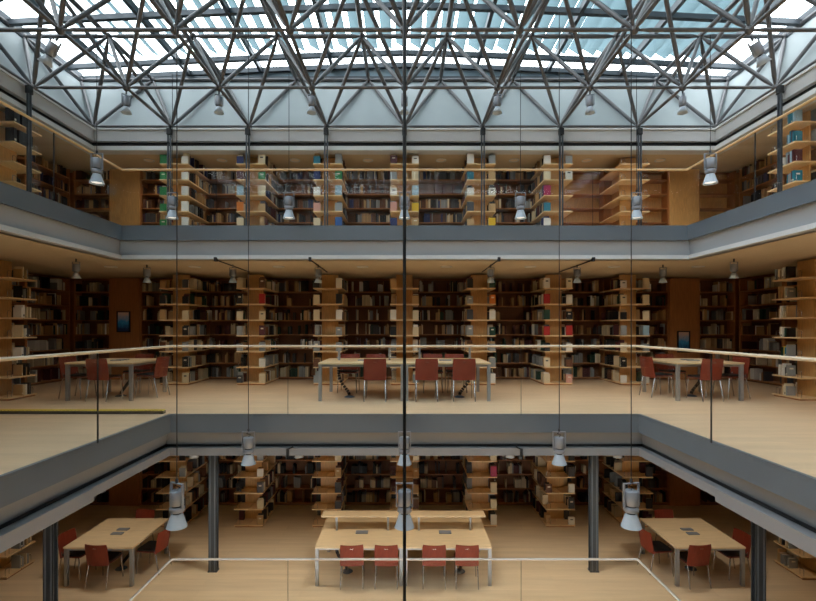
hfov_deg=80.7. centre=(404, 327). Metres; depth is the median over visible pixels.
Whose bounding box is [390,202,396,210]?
book
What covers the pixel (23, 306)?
book
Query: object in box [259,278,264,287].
book
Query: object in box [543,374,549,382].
book
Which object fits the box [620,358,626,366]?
book
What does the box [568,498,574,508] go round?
book
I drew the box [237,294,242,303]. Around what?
book
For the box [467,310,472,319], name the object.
book
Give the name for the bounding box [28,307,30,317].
book
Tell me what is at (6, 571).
stack
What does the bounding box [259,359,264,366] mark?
book
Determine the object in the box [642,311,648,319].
book
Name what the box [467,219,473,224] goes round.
book
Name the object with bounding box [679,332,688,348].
print
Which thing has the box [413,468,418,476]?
book
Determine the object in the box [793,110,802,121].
book
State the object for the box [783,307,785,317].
book
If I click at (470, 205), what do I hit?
book
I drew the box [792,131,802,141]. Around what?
book
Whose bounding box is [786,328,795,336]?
book
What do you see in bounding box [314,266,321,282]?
spotlight
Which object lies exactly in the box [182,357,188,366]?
book
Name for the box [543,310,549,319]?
book
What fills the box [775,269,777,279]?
book
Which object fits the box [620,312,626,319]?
book
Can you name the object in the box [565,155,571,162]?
book
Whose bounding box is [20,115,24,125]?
book
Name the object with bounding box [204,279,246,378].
bookcase
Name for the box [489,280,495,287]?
book
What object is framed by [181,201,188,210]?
book
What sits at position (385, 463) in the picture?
bookcase
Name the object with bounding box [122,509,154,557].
chair
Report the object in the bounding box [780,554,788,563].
book
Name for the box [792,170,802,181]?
book
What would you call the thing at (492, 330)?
book
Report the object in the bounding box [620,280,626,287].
book
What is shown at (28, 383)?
book
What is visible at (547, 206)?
book
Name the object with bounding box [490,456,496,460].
book
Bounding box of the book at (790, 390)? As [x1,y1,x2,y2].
[786,386,795,394]
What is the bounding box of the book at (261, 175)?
[258,172,264,178]
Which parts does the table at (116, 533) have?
leg, leg, leg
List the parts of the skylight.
louver blade, louver blade, louver blade, louver blade, louver blade, louver blade, louver blade, louver blade, louver blade, louver blade, louver blade, louver blade, louver blade, louver blade, louver blade, louver blade, louver blade, gable panel, louver blade, louver blade, louver blade, louver blade, louver blade, louver blade, louver blade, louver blade, louver blade, louver blade, louver blade, louver blade, louver blade, louver blade, louver blade, louver blade, louver blade, louver blade, louver blade, louver blade, louver blade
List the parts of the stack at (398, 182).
shelf, shelf, shelf, shelf, panel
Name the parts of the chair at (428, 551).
backrest, leg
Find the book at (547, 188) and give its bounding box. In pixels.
[544,185,550,194]
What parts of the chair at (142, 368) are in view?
backrest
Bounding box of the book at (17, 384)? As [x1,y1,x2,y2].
[17,384,26,394]
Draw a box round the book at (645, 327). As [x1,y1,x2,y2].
[643,325,648,334]
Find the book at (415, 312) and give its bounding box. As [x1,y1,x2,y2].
[413,310,418,319]
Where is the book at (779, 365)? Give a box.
[778,364,781,374]
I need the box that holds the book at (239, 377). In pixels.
[237,375,242,382]
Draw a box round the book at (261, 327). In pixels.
[259,325,264,334]
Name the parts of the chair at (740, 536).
leg, leg, backrest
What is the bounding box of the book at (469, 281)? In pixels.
[467,279,472,287]
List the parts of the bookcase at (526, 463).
shelf, shelf, shelf, shelf, panel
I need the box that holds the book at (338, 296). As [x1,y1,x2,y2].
[336,294,341,303]
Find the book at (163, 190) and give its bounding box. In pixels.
[160,187,166,194]
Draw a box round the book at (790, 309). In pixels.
[786,305,795,317]
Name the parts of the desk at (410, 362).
leg, leg, leg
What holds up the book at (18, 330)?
on the stack at (6, 279)
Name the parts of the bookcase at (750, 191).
panel, shelf, shelf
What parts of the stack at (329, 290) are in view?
panel, shelf, shelf, shelf, shelf, shelf, shelf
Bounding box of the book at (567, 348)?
[566,344,571,350]
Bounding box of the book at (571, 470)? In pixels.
[568,467,574,476]
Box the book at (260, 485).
[257,482,263,492]
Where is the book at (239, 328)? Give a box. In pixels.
[237,326,242,334]
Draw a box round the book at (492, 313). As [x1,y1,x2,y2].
[489,310,495,319]
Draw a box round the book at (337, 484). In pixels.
[335,482,340,492]
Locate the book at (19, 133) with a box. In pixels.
[17,130,21,143]
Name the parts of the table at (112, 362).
leg, leg, leg, leg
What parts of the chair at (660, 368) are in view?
backrest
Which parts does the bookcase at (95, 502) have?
shelf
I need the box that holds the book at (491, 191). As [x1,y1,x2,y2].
[488,188,495,194]
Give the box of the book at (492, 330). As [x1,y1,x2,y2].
[489,327,495,334]
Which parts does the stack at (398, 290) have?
shelf, shelf, shelf, shelf, panel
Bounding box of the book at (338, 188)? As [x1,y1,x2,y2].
[335,185,341,194]
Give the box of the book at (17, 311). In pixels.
[13,307,22,317]
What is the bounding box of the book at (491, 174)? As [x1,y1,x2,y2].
[488,171,495,178]
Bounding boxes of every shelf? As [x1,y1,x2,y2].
[321,511,398,516]
[410,511,485,516]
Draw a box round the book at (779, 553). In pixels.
[778,552,788,561]
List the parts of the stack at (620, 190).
divider panel, shelf, shelf, shelf, shelf, panel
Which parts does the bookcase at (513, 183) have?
shelf, shelf, shelf, shelf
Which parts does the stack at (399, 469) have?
shelf, shelf, shelf, shelf, panel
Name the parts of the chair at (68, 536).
backrest, leg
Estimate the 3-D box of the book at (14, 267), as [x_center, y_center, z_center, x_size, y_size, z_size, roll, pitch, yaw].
[-7.644,-1.097,9.523,0.171,0.240,0.022,0,0,0]
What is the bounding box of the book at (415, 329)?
[413,327,418,334]
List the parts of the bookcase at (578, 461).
panel, shelf, shelf, shelf, shelf, panel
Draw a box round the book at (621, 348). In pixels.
[620,343,626,350]
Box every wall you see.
[0,16,815,127]
[28,273,67,278]
[70,173,738,497]
[741,273,774,278]
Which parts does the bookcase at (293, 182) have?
shelf, shelf, shelf, shelf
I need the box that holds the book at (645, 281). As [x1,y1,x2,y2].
[642,278,648,287]
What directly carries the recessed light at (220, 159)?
in the ceiling at (67, 155)
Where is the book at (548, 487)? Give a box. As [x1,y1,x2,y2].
[545,484,551,492]
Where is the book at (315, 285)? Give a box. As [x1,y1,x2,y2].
[313,279,319,287]
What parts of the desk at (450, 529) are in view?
leg, leg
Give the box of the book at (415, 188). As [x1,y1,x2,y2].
[412,185,418,194]
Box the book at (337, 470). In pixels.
[335,468,340,476]
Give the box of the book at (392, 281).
[390,279,395,287]
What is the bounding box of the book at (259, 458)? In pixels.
[257,456,262,460]
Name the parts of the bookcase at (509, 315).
shelf, shelf, shelf, shelf, shelf, shelf, panel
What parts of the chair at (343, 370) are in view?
backrest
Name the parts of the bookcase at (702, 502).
shelf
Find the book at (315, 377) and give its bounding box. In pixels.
[313,375,317,382]
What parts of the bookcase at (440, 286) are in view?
shelf, shelf, shelf, shelf, shelf, panel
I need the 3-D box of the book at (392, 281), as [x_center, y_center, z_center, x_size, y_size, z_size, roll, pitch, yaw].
[-0.273,-1.087,11.700,0.145,0.220,0.040,0,0,0]
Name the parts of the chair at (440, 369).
backrest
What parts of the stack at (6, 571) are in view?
panel, shelf, shelf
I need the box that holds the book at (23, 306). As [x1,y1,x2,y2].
[14,305,24,317]
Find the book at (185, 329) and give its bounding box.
[182,326,188,334]
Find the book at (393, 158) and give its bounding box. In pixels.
[390,155,396,162]
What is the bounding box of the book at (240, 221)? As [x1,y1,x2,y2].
[237,218,243,224]
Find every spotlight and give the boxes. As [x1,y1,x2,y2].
[37,35,61,67]
[71,259,80,278]
[121,91,131,114]
[143,265,150,282]
[214,91,223,114]
[229,265,236,282]
[307,91,316,114]
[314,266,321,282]
[400,93,408,114]
[487,266,494,282]
[492,91,501,114]
[573,265,580,282]
[585,91,594,114]
[659,265,666,282]
[677,91,687,114]
[729,259,738,278]
[747,35,771,67]
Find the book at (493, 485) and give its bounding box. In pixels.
[490,482,496,492]
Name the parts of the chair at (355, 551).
leg, backrest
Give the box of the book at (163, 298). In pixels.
[160,295,166,303]
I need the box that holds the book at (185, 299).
[182,296,188,303]
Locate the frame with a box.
[0,0,815,127]
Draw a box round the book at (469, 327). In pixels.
[467,325,472,334]
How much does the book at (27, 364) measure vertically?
0.240 m
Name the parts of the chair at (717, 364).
leg, leg, backrest, leg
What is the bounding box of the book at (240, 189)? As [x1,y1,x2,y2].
[237,186,243,194]
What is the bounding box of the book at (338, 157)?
[335,154,341,162]
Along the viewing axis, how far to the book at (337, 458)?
11.52 m
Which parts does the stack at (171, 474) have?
shelf, panel, shelf, shelf, shelf, shelf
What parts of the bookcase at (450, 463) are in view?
shelf, shelf, shelf, shelf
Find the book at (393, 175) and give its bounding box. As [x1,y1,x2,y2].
[390,172,396,178]
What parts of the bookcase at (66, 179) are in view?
shelf, shelf, panel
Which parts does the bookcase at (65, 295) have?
panel, panel, shelf, shelf, shelf, shelf, shelf, shelf, shelf, panel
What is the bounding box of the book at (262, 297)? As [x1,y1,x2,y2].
[259,294,265,303]
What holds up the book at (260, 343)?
on the stack at (255, 307)
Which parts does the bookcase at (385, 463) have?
shelf, shelf, shelf, shelf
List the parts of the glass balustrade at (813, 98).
handrail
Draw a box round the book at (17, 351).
[13,347,23,356]
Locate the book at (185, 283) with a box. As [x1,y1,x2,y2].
[182,280,188,287]
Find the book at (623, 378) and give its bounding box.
[620,375,626,382]
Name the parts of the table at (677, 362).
leg, leg, leg, leg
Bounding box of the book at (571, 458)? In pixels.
[568,456,574,460]
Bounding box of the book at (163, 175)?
[160,172,166,178]
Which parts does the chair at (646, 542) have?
backrest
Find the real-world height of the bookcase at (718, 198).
2.220 m
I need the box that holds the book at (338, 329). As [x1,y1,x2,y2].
[336,327,341,334]
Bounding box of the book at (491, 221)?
[488,218,495,224]
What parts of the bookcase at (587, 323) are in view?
shelf, shelf, shelf, shelf, panel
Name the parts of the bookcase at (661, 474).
panel, shelf, shelf, shelf, panel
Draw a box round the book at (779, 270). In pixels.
[778,269,781,279]
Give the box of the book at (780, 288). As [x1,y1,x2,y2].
[778,286,787,298]
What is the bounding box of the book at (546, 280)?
[544,278,549,287]
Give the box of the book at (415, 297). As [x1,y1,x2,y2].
[413,295,418,303]
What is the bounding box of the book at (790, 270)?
[786,266,795,278]
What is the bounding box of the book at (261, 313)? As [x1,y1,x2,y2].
[259,311,264,319]
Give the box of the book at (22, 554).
[17,553,26,563]
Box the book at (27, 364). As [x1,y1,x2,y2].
[26,363,29,374]
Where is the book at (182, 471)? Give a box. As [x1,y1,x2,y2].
[179,468,185,476]
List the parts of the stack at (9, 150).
panel, shelf, shelf, shelf, shelf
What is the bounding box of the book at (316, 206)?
[313,203,320,210]
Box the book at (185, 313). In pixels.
[182,310,188,319]
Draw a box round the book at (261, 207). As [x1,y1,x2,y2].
[258,204,264,210]
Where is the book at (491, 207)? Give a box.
[488,204,495,210]
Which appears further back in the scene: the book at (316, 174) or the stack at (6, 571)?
the book at (316, 174)
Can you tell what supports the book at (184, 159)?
on the stack at (180, 182)
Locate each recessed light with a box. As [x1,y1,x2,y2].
[143,158,154,161]
[217,158,226,161]
[290,158,299,161]
[363,158,372,161]
[436,158,445,161]
[509,158,518,161]
[582,158,591,161]
[654,158,665,161]
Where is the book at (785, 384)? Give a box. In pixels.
[784,383,793,394]
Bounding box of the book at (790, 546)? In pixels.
[788,542,797,548]
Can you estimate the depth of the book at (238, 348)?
11.68 m
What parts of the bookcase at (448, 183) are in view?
shelf, shelf, shelf, shelf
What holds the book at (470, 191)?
on the stack at (476, 182)
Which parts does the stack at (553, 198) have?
shelf, shelf, shelf, shelf, panel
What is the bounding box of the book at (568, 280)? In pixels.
[566,278,571,287]
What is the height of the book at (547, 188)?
0.240 m
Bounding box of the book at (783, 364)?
[782,363,791,374]
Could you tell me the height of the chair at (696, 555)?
0.812 m
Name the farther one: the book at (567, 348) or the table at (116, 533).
the book at (567, 348)
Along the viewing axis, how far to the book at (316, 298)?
11.68 m
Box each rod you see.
[214,257,249,272]
[308,257,326,271]
[403,0,405,600]
[482,257,500,271]
[560,257,594,271]
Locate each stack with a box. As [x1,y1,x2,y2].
[0,111,40,191]
[0,260,36,400]
[0,541,34,579]
[156,456,206,526]
[159,158,208,224]
[159,275,208,384]
[234,456,276,526]
[236,158,278,224]
[236,275,278,384]
[312,456,346,526]
[313,158,347,224]
[313,275,347,384]
[390,158,418,224]
[390,275,418,384]
[390,456,418,510]
[461,158,495,224]
[461,275,495,384]
[462,456,496,526]
[530,158,572,224]
[530,275,572,384]
[532,456,574,526]
[600,158,649,224]
[600,275,649,384]
[602,456,652,526]
[768,110,815,191]
[772,259,815,400]
[774,541,815,579]
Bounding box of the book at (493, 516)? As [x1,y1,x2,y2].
[491,514,496,524]
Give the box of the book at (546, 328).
[544,326,549,334]
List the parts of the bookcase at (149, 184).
panel, shelf, shelf, shelf, shelf, panel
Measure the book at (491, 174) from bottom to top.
0.220 m
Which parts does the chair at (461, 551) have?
backrest, leg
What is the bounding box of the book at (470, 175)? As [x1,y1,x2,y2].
[467,172,473,178]
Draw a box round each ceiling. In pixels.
[0,102,815,172]
[0,231,815,278]
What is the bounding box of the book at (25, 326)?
[24,325,28,336]
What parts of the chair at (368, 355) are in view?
backrest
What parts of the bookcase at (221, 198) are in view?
panel, shelf, shelf, shelf, shelf, panel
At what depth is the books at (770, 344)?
12.99 m
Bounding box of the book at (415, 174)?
[412,171,418,178]
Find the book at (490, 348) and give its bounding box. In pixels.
[489,344,495,350]
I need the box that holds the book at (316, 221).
[313,218,319,224]
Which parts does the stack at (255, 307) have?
panel, shelf, shelf, shelf, shelf, shelf, shelf, shelf, divider panel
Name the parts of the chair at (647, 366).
backrest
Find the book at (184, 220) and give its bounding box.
[181,217,188,224]
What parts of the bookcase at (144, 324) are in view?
panel, shelf, shelf, panel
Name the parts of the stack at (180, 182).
panel, shelf, shelf, shelf, shelf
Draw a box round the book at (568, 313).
[566,311,571,319]
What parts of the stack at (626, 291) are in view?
divider panel, shelf, shelf, shelf, shelf, shelf, shelf, shelf, panel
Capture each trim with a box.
[0,63,815,129]
[0,66,815,142]
[0,87,815,154]
[0,201,815,254]
[0,433,815,527]
[0,446,815,537]
[0,488,93,552]
[83,76,725,81]
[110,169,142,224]
[110,278,143,379]
[110,472,139,505]
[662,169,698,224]
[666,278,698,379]
[669,472,698,505]
[715,488,815,556]
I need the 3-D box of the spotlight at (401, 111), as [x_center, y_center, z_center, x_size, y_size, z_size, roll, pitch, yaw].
[0.000,-4.554,9.680,0.192,0.443,0.196,0,0,35]
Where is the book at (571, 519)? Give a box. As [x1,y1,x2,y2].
[568,516,574,524]
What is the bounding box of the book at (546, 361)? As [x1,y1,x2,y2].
[543,358,549,366]
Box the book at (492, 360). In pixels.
[489,358,495,366]
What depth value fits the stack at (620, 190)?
12.06 m
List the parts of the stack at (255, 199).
panel, shelf, shelf, shelf, shelf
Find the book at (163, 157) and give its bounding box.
[160,154,166,162]
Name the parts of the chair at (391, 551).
backrest, leg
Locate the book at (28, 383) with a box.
[21,382,30,393]
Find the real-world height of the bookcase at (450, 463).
2.680 m
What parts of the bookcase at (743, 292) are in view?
panel, shelf, shelf, shelf, shelf, shelf, shelf, shelf, panel, panel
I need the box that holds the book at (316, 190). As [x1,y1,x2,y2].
[313,187,319,194]
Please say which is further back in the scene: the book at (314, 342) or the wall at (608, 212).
the wall at (608, 212)
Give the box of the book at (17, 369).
[13,365,22,375]
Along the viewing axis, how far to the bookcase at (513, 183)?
13.15 m
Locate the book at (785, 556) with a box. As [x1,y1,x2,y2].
[784,555,793,565]
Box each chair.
[58,356,96,398]
[58,528,96,580]
[84,544,123,589]
[85,359,122,401]
[122,354,153,392]
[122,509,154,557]
[135,356,169,397]
[136,529,171,574]
[337,354,359,392]
[340,545,363,589]
[363,359,386,401]
[366,354,385,382]
[374,545,397,589]
[415,359,437,401]
[422,545,445,589]
[423,354,442,392]
[445,354,466,392]
[451,359,475,401]
[454,545,478,589]
[637,529,672,574]
[639,356,673,397]
[654,509,686,557]
[655,354,686,392]
[673,544,711,589]
[686,359,723,401]
[712,356,750,398]
[712,528,750,580]
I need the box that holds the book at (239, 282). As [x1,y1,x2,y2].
[237,280,242,287]
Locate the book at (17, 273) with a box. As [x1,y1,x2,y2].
[13,269,22,278]
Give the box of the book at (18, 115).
[17,109,19,123]
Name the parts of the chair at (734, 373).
backrest, leg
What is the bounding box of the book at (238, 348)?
[237,344,242,350]
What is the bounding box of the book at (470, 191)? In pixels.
[467,188,473,194]
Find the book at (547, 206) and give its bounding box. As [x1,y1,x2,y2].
[544,203,550,210]
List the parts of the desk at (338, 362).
leg, leg, leg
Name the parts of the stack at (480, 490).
shelf, shelf, shelf, shelf, panel, shelf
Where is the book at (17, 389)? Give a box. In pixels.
[13,385,22,394]
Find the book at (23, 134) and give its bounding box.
[22,132,24,145]
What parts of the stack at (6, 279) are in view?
panel, shelf, shelf, shelf, shelf, shelf, shelf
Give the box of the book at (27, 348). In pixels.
[26,347,29,355]
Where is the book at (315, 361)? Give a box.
[313,359,319,366]
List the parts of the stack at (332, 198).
panel, shelf, shelf, shelf, shelf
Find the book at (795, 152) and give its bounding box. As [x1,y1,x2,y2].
[792,149,802,161]
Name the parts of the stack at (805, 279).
shelf, shelf, shelf, shelf, shelf, shelf, panel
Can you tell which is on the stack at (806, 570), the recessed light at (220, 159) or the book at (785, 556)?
the book at (785, 556)
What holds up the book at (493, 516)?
on the stack at (480, 490)
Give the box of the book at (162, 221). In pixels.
[160,219,166,224]
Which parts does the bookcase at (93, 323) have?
panel, shelf, shelf, shelf, shelf, panel, panel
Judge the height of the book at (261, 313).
0.200 m
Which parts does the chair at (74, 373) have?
leg, backrest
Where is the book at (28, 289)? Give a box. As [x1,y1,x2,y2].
[27,288,30,298]
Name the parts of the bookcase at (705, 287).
panel, panel, shelf, shelf, shelf, shelf, panel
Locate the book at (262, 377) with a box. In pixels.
[259,374,265,382]
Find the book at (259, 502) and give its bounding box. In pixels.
[257,500,262,508]
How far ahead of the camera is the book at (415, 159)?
11.68 m
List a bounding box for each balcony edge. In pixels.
[0,179,815,240]
[0,414,815,511]
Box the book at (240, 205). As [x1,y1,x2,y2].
[237,202,243,210]
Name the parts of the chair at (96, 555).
leg, backrest, leg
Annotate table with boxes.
[63,518,168,586]
[64,358,166,400]
[640,518,745,586]
[642,358,744,400]
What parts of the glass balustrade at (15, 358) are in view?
handrail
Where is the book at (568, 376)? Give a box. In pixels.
[566,374,571,382]
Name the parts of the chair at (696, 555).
leg, backrest, leg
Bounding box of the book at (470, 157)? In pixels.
[467,154,473,162]
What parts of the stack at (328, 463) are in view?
shelf, shelf, shelf, shelf, shelf, panel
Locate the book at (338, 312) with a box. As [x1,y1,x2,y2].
[336,310,341,319]
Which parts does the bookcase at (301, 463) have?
panel, shelf, shelf, shelf, shelf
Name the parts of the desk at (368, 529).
leg, leg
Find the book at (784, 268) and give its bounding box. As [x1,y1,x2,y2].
[782,267,785,278]
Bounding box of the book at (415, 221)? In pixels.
[412,218,418,224]
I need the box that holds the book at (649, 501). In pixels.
[646,498,652,508]
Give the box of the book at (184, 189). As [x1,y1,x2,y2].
[181,186,188,194]
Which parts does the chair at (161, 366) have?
backrest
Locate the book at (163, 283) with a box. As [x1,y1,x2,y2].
[160,280,166,287]
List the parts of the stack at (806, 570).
shelf, shelf, panel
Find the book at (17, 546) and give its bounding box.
[11,542,20,548]
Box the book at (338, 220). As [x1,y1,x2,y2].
[335,217,341,224]
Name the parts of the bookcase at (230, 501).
panel, shelf, shelf, shelf, panel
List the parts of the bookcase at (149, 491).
panel, shelf, shelf, panel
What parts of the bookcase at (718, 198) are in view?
panel, panel, shelf, shelf, shelf, panel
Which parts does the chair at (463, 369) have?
backrest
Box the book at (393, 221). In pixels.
[390,218,396,224]
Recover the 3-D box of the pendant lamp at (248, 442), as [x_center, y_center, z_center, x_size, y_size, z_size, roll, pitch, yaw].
[-2.380,-1.369,7.320,0.225,6.889,0.225,0,0,0]
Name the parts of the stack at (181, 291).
panel, shelf, shelf, shelf, shelf, shelf, shelf, shelf, divider panel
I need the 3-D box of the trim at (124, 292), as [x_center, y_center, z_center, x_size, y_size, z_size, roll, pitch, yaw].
[-7.530,0.025,13.102,0.800,2.730,0.385,0,0,0]
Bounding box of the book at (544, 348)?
[543,343,549,350]
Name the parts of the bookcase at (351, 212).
shelf, shelf, shelf, shelf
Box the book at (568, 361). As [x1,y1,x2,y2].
[566,359,571,366]
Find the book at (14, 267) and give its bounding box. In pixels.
[14,267,23,278]
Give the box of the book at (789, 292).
[785,288,795,297]
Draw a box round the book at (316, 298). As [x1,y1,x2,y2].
[313,295,319,303]
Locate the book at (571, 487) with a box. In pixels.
[568,484,574,492]
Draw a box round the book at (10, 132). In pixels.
[5,127,16,141]
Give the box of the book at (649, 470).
[646,467,652,476]
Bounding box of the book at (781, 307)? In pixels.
[780,306,785,317]
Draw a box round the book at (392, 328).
[390,326,395,334]
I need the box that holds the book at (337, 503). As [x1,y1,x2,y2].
[335,501,340,508]
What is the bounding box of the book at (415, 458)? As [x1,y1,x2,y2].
[413,456,418,460]
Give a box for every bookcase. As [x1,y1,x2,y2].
[12,282,25,382]
[17,155,25,184]
[26,275,69,385]
[32,161,69,205]
[73,171,109,220]
[73,279,109,379]
[88,488,109,504]
[140,171,172,224]
[140,279,172,378]
[140,462,169,504]
[204,179,242,224]
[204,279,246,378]
[204,456,240,504]
[273,279,321,378]
[273,456,316,504]
[274,175,316,224]
[342,281,395,378]
[345,179,390,224]
[345,456,390,504]
[413,279,466,378]
[418,175,464,224]
[418,456,463,504]
[487,279,535,378]
[493,456,535,504]
[494,175,534,224]
[562,279,604,378]
[563,171,604,224]
[567,456,604,504]
[636,171,668,224]
[636,279,668,378]
[639,462,668,504]
[699,171,735,220]
[699,279,735,379]
[699,488,720,504]
[739,161,776,205]
[739,276,782,385]
[783,155,787,184]
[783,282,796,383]
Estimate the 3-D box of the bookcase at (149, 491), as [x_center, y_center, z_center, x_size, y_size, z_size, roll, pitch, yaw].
[-6.620,3.440,13.115,1.040,2.680,0.330,0,0,0]
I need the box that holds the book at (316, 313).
[313,310,319,319]
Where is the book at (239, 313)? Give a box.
[237,311,242,319]
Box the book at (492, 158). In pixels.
[489,155,495,162]
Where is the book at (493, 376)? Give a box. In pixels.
[491,374,495,382]
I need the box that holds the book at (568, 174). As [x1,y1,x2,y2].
[565,171,571,178]
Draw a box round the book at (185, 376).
[182,373,188,382]
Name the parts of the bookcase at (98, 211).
panel, shelf, shelf, shelf, panel, panel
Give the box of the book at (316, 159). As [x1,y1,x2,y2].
[313,156,320,162]
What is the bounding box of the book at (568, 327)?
[566,325,571,334]
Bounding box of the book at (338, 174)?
[335,171,341,178]
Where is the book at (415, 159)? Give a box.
[412,156,418,162]
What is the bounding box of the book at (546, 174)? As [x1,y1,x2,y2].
[543,171,550,179]
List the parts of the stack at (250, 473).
shelf, panel, shelf, shelf, shelf, shelf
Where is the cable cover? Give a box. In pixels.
[0,409,165,413]
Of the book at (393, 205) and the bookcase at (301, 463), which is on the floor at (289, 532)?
the bookcase at (301, 463)
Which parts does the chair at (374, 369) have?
backrest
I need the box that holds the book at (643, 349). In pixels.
[642,344,648,350]
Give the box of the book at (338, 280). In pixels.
[336,278,341,287]
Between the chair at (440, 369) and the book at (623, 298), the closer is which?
the chair at (440, 369)
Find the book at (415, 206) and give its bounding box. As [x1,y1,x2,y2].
[412,203,418,210]
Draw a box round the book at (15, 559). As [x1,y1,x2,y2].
[11,555,20,567]
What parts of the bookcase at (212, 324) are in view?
panel, shelf, shelf, shelf, shelf, shelf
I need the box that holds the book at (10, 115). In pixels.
[5,107,16,121]
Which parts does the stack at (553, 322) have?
divider panel, shelf, shelf, shelf, shelf, shelf, shelf, shelf, panel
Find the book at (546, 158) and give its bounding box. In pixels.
[543,155,550,163]
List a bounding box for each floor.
[0,378,815,476]
[0,505,815,600]
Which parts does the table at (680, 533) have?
leg, leg, leg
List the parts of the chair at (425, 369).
leg, backrest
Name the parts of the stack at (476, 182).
shelf, shelf, shelf, shelf, panel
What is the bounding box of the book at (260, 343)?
[259,342,265,350]
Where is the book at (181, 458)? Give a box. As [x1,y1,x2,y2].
[179,456,185,460]
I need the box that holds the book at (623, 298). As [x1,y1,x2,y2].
[620,295,626,303]
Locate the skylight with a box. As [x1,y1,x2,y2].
[0,0,815,80]
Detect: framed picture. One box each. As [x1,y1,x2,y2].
[116,311,129,331]
[677,331,689,352]
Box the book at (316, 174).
[313,171,320,178]
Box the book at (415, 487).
[413,485,418,492]
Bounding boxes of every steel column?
[43,522,57,600]
[207,456,218,572]
[588,456,598,572]
[751,522,765,600]
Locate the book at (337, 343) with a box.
[336,342,341,350]
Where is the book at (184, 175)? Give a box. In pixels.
[181,172,188,179]
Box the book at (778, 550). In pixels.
[777,549,786,560]
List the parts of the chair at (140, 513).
backrest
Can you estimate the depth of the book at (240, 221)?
11.68 m
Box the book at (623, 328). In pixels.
[620,325,626,334]
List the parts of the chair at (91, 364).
leg, backrest, leg, leg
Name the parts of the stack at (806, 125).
shelf, shelf, shelf, shelf, panel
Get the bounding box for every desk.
[315,511,402,585]
[318,347,402,400]
[406,347,490,400]
[406,511,491,585]
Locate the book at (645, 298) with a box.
[642,295,648,303]
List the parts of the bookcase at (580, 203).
shelf, shelf, shelf, shelf, panel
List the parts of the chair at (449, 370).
backrest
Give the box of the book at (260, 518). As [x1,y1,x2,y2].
[257,515,263,524]
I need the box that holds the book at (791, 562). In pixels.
[787,558,797,567]
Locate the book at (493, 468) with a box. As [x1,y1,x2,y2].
[491,466,496,476]
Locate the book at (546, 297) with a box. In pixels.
[543,294,549,303]
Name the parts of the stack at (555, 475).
shelf, shelf, shelf, shelf, panel, shelf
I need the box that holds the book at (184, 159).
[181,156,188,163]
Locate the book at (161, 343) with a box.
[160,342,166,350]
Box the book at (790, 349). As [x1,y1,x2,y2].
[786,345,795,356]
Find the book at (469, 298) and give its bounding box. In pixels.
[467,296,472,303]
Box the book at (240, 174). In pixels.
[237,171,243,178]
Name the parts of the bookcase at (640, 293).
panel, shelf, shelf, panel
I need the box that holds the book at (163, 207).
[160,204,166,210]
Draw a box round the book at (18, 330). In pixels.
[13,325,23,336]
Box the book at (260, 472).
[257,469,263,476]
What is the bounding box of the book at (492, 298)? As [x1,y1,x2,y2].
[489,295,495,303]
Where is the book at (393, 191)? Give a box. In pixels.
[390,188,396,194]
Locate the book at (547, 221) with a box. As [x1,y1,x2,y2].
[544,218,550,224]
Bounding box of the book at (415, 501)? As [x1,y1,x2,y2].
[413,499,418,508]
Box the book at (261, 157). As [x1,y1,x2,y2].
[258,154,264,162]
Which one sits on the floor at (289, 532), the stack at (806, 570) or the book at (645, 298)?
the stack at (806, 570)
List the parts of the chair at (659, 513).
backrest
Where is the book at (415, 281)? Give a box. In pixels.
[413,279,418,287]
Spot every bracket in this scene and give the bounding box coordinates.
[286,446,292,456]
[516,446,522,456]
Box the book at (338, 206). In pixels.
[335,203,341,210]
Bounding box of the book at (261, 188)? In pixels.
[258,185,264,194]
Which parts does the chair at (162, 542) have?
backrest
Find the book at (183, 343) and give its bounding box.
[182,342,188,350]
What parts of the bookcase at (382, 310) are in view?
panel, shelf, shelf, shelf, shelf, shelf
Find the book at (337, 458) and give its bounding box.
[335,456,340,460]
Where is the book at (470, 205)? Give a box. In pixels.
[467,202,473,210]
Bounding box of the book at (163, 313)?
[160,310,166,319]
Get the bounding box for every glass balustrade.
[0,96,815,225]
[0,345,815,442]
[128,558,680,600]
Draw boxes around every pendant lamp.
[89,35,104,185]
[166,0,187,530]
[166,74,178,219]
[241,12,255,465]
[283,190,294,219]
[395,482,413,530]
[397,431,411,465]
[399,192,409,219]
[515,74,526,219]
[552,12,566,465]
[620,0,641,530]
[630,74,642,219]
[702,35,717,185]
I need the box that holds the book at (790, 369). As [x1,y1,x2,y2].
[786,365,795,375]
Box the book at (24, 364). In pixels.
[16,363,25,375]
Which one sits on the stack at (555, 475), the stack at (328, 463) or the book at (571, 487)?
the book at (571, 487)
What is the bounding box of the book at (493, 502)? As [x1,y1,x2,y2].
[490,499,496,508]
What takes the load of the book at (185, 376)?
on the stack at (181, 291)
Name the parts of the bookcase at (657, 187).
panel, shelf, shelf, shelf, shelf, panel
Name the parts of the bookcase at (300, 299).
panel, shelf, shelf, shelf, shelf, shelf, shelf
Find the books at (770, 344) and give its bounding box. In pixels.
[10,109,815,560]
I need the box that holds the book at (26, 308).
[25,307,27,317]
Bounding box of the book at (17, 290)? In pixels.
[13,286,22,297]
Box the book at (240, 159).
[237,156,243,162]
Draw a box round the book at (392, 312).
[390,310,395,319]
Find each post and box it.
[25,85,32,192]
[166,128,171,224]
[245,128,250,224]
[324,128,328,224]
[480,128,484,224]
[558,128,563,224]
[637,128,642,224]
[776,85,783,192]
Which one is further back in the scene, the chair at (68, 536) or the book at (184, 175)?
the book at (184, 175)
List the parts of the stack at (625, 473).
shelf, shelf, shelf, shelf, panel, shelf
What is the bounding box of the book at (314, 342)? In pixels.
[313,341,319,350]
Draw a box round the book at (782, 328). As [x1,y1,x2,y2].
[781,327,790,336]
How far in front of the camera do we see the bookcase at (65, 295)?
12.46 m
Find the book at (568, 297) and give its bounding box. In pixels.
[566,295,571,303]
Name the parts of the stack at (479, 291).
shelf, shelf, shelf, shelf, shelf, panel, shelf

